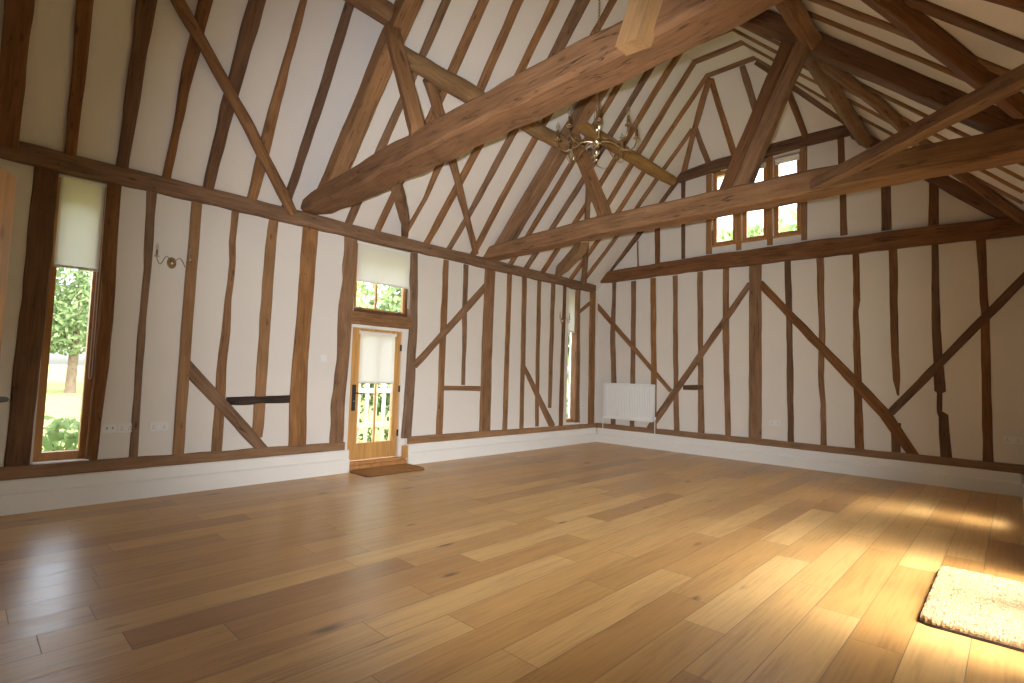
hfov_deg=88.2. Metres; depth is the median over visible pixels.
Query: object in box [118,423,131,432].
wall socket
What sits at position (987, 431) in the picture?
stud
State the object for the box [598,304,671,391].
brace
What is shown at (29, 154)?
wall plate
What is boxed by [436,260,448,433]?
stud
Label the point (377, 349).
roller blind
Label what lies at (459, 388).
wall rail
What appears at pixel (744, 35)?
rafter
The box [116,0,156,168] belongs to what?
rafter
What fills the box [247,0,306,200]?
rafter
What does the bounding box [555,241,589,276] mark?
brace
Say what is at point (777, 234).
window
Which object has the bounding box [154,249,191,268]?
wall light
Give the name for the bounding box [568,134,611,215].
strut
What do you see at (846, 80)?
brace
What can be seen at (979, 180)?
rafter
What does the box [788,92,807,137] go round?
rafter
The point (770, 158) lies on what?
window post
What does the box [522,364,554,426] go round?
brace
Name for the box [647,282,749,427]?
brace
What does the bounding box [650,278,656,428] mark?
stud
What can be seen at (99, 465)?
plate
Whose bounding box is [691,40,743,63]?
joist
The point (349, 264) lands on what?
post
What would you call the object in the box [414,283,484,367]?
brace
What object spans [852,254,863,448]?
stud
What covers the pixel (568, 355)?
shrub
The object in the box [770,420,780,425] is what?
wall socket
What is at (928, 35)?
ceiling beam
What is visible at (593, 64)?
tie beam
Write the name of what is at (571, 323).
roller blind
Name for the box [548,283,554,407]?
stud
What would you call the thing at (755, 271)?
wall post
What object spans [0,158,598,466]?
wall
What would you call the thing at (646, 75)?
rafter
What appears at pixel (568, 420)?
window sill
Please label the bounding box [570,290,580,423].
window post
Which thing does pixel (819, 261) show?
stud
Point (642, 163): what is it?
purlin
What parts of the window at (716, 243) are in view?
sill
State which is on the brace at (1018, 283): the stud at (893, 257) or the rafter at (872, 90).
the stud at (893, 257)
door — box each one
[0,167,16,402]
[347,324,408,460]
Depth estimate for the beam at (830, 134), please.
9.57 m
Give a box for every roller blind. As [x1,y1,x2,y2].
[54,173,106,378]
[356,240,410,308]
[358,330,396,417]
[568,289,575,332]
[760,161,765,168]
[775,153,799,164]
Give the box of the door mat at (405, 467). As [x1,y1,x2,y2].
[350,463,423,476]
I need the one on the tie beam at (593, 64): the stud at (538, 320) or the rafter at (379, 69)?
the rafter at (379, 69)
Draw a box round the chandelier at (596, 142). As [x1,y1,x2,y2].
[555,0,639,168]
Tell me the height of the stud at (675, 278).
3.247 m
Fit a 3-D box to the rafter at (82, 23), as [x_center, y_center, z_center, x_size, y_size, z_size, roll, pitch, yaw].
[-3.433,-3.559,4.362,0.132,3.478,3.179,5,-5,-43]
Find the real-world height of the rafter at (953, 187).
2.025 m
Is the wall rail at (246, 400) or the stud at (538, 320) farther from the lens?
the stud at (538, 320)
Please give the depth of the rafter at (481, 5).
6.74 m
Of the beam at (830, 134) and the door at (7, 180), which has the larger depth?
the beam at (830, 134)
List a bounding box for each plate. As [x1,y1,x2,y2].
[0,141,595,291]
[0,442,344,480]
[407,423,596,443]
[596,423,1023,474]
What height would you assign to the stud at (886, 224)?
1.316 m
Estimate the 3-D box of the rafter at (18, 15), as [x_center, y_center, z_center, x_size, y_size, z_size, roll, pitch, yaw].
[-3.704,-3.583,4.070,3.242,3.537,0.199,-2,-5,45]
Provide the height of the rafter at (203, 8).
3.472 m
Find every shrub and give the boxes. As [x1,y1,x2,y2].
[42,415,79,451]
[358,383,391,441]
[566,355,568,417]
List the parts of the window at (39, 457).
sill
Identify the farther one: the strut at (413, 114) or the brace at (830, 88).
the brace at (830, 88)
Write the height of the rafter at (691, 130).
2.882 m
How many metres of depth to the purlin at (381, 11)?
5.71 m
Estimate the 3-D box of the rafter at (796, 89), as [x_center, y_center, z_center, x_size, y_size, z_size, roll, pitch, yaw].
[4.929,-4.154,8.864,1.733,1.189,0.131,2,-4,-1]
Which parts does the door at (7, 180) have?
lever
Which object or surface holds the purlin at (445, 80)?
attached to the rafter at (379, 69)
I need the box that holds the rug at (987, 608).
[918,566,1023,652]
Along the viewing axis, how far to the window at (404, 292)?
8.10 m
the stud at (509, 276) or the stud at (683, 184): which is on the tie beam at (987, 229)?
the stud at (683, 184)
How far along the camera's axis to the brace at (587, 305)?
11.81 m
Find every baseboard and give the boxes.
[0,427,596,515]
[597,428,1021,496]
[1022,483,1023,510]
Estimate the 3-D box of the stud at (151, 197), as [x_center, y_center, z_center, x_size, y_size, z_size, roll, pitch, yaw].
[-4.098,-0.199,5.835,0.123,2.966,0.100,-2,-5,44]
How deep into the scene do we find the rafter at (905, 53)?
5.15 m
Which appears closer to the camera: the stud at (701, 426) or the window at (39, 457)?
the window at (39, 457)
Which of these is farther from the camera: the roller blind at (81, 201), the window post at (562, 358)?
the window post at (562, 358)
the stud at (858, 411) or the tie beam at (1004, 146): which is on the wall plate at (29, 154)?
the tie beam at (1004, 146)
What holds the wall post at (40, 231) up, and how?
on the plate at (99, 465)
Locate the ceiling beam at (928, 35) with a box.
[861,0,1023,118]
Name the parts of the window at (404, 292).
frame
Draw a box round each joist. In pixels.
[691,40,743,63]
[697,30,731,45]
[706,56,755,77]
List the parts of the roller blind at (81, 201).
pull chain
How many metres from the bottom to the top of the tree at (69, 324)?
8.493 m
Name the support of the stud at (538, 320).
on the plate at (476, 434)
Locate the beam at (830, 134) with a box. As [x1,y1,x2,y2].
[677,125,850,182]
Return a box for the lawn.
[42,364,568,450]
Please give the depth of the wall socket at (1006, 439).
7.30 m
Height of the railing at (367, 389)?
1.310 m
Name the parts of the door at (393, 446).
handle plate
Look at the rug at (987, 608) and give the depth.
3.39 m
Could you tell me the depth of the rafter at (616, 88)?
9.20 m
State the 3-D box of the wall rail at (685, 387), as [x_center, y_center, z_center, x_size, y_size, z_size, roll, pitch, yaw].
[3.640,0.914,10.549,0.420,0.120,0.122,-2,-5,44]
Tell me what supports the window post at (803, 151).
on the tie beam at (987, 229)
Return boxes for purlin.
[344,0,393,24]
[404,45,568,149]
[577,122,676,185]
[775,0,821,49]
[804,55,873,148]
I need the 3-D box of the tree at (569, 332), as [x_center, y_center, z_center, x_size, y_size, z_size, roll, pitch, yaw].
[3.578,-0.175,24.403,5.486,7.196,5.732,3,-4,-18]
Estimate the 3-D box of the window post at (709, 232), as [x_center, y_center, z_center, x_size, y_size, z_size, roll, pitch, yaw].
[3.967,-2.554,10.568,0.120,1.656,0.161,-2,-5,44]
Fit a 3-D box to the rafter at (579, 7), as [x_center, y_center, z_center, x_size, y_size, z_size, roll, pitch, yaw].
[0.015,-3.233,7.979,3.173,3.475,0.233,-2,-5,45]
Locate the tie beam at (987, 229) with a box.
[600,217,1023,282]
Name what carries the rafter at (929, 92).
on the tie beam at (1004, 146)
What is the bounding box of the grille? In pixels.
[604,383,652,384]
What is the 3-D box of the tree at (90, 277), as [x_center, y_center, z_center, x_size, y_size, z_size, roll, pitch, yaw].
[-29.609,-1.022,39.810,9.256,8.888,8.238,-2,-5,44]
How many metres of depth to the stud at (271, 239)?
6.75 m
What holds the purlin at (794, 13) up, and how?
attached to the rafter at (929, 92)
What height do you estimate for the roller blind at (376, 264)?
0.924 m
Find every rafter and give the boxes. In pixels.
[0,0,34,148]
[64,0,93,155]
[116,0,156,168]
[162,0,212,179]
[203,0,265,189]
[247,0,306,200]
[282,2,353,207]
[317,0,423,187]
[345,0,450,224]
[374,0,488,231]
[401,0,523,237]
[424,0,559,243]
[447,0,589,249]
[470,0,616,255]
[494,88,609,244]
[508,83,622,264]
[524,66,655,268]
[541,53,682,272]
[569,75,708,279]
[587,128,693,278]
[596,62,695,216]
[610,177,678,270]
[681,78,712,171]
[695,128,710,163]
[710,78,735,156]
[732,28,1023,180]
[739,25,1023,165]
[739,65,769,146]
[741,10,1023,132]
[743,42,1023,192]
[754,61,844,124]
[755,57,1023,204]
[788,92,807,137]
[807,10,962,80]
[808,0,1010,75]
[850,135,1008,218]
[901,0,1023,52]
[984,0,1023,12]
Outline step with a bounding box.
[349,456,406,471]
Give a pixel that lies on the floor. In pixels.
(593, 562)
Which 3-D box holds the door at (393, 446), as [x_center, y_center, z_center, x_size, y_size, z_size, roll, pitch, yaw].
[-2.066,0.769,8.012,0.186,1.995,1.030,-2,-5,44]
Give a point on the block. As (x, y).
(404, 452)
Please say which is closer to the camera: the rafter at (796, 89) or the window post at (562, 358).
the rafter at (796, 89)
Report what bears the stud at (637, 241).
on the tie beam at (987, 229)
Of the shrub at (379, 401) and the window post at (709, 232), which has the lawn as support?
the shrub at (379, 401)
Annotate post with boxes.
[4,166,58,466]
[84,182,121,459]
[288,227,317,445]
[329,236,356,442]
[401,252,417,437]
[479,269,494,430]
[559,286,566,425]
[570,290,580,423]
[588,292,595,423]
[706,173,712,254]
[736,213,740,250]
[749,264,761,438]
[767,156,772,245]
[800,146,806,240]
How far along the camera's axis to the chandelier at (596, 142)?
6.07 m
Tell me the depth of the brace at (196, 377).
6.37 m
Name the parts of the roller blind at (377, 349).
pull chain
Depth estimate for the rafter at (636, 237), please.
11.57 m
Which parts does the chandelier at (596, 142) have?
arm, arm, arm, column rod, arm, chain, arm, arm, arm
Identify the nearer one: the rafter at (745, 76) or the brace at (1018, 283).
the brace at (1018, 283)
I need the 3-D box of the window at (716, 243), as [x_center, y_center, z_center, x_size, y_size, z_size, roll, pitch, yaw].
[4.185,-2.619,10.377,0.490,1.522,0.165,-2,-5,44]
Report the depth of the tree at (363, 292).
17.52 m
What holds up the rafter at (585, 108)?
on the tie beam at (1004, 146)
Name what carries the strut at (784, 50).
on the tie beam at (1004, 146)
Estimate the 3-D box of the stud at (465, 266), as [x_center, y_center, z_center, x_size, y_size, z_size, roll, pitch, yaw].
[-0.861,-0.298,9.244,0.113,2.110,0.133,-2,-5,44]
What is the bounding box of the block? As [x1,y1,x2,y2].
[401,445,407,457]
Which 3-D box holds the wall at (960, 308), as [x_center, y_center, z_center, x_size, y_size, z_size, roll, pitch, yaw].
[4.679,-0.587,9.793,7.850,5.980,0.220,-2,-5,44]
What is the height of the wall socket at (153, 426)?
0.100 m
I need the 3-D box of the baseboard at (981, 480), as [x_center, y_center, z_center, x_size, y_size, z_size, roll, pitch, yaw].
[4.452,2.030,9.578,6.900,0.318,0.100,-2,-5,44]
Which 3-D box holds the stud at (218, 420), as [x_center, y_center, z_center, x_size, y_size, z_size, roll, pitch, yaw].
[-3.514,-0.134,6.446,0.114,2.970,0.145,-2,-5,44]
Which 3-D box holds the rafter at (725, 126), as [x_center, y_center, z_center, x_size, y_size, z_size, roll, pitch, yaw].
[3.947,-4.128,9.833,0.111,1.144,1.213,-2,-5,44]
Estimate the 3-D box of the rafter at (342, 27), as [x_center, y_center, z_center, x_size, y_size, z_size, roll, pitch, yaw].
[-1.918,-3.457,5.901,0.123,3.399,3.112,5,-5,-42]
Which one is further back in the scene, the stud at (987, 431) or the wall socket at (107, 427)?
the stud at (987, 431)
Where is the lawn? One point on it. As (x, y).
(59, 404)
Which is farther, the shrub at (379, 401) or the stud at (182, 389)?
the shrub at (379, 401)
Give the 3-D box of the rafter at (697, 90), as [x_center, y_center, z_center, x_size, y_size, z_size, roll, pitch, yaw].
[2.354,-3.006,10.431,0.168,3.476,3.175,5,-5,-45]
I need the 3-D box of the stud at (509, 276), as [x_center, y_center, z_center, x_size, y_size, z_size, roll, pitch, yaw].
[-0.122,0.188,10.006,0.124,2.955,0.137,-2,-5,44]
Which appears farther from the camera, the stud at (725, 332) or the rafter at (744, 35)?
the stud at (725, 332)
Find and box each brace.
[170,0,296,214]
[189,360,266,447]
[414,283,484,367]
[423,78,478,254]
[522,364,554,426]
[555,241,589,276]
[580,301,589,312]
[581,148,592,284]
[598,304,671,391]
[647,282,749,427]
[760,281,918,454]
[820,62,1023,223]
[888,272,1023,414]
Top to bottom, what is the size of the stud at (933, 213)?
0.856 m
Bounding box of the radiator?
[602,383,655,434]
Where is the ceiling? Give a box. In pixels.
[0,0,1023,289]
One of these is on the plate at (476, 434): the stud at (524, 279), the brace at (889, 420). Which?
the stud at (524, 279)
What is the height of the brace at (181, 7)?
2.045 m
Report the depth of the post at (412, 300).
8.38 m
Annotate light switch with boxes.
[320,354,326,361]
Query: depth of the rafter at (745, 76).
9.19 m
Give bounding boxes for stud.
[129,191,156,456]
[172,201,201,454]
[211,211,238,451]
[252,219,277,437]
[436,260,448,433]
[461,264,468,384]
[502,274,511,429]
[519,277,526,428]
[535,281,540,426]
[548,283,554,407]
[610,282,616,423]
[630,281,635,425]
[637,241,638,265]
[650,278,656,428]
[655,228,659,262]
[673,275,679,430]
[681,181,685,258]
[697,272,704,432]
[722,268,730,435]
[784,261,793,441]
[816,258,826,444]
[837,137,847,235]
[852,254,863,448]
[881,186,891,230]
[889,249,899,395]
[891,423,900,451]
[928,183,938,225]
[931,244,951,457]
[976,240,993,461]
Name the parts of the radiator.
panel, panel, panel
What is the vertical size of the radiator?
1.035 m
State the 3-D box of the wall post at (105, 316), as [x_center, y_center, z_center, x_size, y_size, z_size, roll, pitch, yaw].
[-4.335,-0.226,5.608,0.154,2.965,0.144,-2,-5,44]
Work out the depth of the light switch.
7.31 m
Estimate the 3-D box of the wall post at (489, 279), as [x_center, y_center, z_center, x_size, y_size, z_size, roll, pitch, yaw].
[-0.492,0.169,9.626,0.173,2.966,0.266,-2,-5,44]
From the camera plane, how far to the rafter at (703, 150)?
10.36 m
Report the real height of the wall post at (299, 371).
3.077 m
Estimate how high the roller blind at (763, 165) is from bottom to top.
0.113 m
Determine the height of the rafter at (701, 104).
1.199 m
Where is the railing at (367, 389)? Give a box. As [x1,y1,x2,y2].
[356,384,390,442]
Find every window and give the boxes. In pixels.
[32,174,105,464]
[353,244,407,316]
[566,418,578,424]
[711,170,735,247]
[741,160,766,242]
[772,152,800,238]
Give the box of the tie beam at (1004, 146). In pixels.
[483,123,1023,260]
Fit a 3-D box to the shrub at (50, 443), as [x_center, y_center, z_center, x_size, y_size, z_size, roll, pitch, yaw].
[-5.175,1.393,5.885,0.937,1.162,0.923,-2,-5,44]
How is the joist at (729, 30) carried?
attached to the ceiling
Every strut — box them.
[384,25,424,136]
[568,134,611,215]
[615,0,662,55]
[719,41,792,188]
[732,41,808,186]
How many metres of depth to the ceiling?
6.32 m
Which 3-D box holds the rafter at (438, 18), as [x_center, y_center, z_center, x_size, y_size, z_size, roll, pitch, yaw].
[-1.252,-3.352,6.647,3.174,3.473,0.114,-2,-5,44]
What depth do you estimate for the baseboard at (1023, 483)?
6.64 m
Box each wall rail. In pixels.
[226,395,289,404]
[443,386,480,390]
[683,385,702,389]
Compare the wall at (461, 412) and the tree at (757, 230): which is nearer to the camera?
the wall at (461, 412)
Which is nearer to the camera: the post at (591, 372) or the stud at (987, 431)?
the stud at (987, 431)
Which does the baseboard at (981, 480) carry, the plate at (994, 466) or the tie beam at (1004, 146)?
the plate at (994, 466)
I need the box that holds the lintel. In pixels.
[351,311,411,328]
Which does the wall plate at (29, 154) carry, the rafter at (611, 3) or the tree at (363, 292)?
the rafter at (611, 3)
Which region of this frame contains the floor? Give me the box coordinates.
[0,442,1023,682]
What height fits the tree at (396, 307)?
7.345 m
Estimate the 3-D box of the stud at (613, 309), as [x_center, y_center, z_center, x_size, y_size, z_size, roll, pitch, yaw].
[2.304,0.258,11.882,0.189,3.208,0.122,-2,-5,44]
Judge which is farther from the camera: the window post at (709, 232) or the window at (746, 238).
the window post at (709, 232)
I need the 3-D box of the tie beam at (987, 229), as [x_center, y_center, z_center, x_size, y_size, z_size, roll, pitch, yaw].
[4.577,-1.561,9.782,7.244,0.316,0.225,-2,-5,44]
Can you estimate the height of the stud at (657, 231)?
1.264 m
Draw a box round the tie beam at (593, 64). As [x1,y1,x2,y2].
[301,0,783,214]
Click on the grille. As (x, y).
(604, 383)
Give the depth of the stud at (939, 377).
7.92 m
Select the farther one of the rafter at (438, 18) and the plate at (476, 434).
the plate at (476, 434)
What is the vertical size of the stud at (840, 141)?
1.721 m
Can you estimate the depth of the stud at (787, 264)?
9.32 m
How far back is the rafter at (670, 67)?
9.24 m
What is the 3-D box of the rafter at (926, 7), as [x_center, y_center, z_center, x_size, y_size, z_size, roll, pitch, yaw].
[2.498,-3.558,4.809,3.234,3.077,0.197,-1,-5,41]
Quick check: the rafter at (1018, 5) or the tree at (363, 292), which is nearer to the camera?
the rafter at (1018, 5)
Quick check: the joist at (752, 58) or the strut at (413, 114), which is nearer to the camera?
the strut at (413, 114)
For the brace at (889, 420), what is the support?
attached to the wall at (960, 308)
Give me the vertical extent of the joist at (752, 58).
0.100 m
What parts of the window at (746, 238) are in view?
sill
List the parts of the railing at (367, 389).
rail, rail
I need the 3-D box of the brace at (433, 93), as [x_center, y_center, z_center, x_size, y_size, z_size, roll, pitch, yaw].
[-0.824,-2.452,7.947,0.176,1.722,2.733,1,-4,11]
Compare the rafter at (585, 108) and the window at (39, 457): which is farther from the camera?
the rafter at (585, 108)
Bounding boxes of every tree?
[50,267,91,392]
[60,277,90,340]
[356,281,396,310]
[363,285,400,311]
[568,332,569,354]
[718,207,796,241]
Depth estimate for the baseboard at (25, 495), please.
6.24 m
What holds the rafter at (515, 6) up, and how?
on the wall plate at (29, 154)
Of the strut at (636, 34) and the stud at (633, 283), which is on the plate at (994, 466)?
the stud at (633, 283)
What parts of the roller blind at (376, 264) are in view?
pull chain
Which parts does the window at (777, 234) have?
sill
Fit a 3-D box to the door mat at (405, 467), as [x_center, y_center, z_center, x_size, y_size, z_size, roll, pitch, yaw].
[-1.802,1.867,7.693,0.484,0.038,0.992,-2,-5,44]
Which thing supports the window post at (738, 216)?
on the tie beam at (987, 229)
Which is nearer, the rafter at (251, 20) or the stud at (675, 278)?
the rafter at (251, 20)
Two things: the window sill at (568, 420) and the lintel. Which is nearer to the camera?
the lintel
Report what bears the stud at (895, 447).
on the plate at (994, 466)
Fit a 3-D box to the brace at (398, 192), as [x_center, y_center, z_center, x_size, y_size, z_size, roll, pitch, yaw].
[-1.488,-1.777,7.142,0.168,0.161,2.576,2,-4,-8]
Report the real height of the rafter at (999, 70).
3.073 m
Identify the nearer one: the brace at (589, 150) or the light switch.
the light switch
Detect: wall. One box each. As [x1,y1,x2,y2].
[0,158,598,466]
[596,136,1023,483]
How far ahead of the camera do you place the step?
7.88 m
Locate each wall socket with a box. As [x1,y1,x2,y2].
[101,423,117,432]
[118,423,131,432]
[149,422,168,430]
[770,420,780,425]
[1003,436,1022,444]
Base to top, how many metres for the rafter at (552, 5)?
3.474 m
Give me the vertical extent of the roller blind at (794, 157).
0.113 m
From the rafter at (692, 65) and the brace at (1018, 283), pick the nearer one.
the brace at (1018, 283)
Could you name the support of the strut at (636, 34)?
attached to the tie beam at (593, 64)

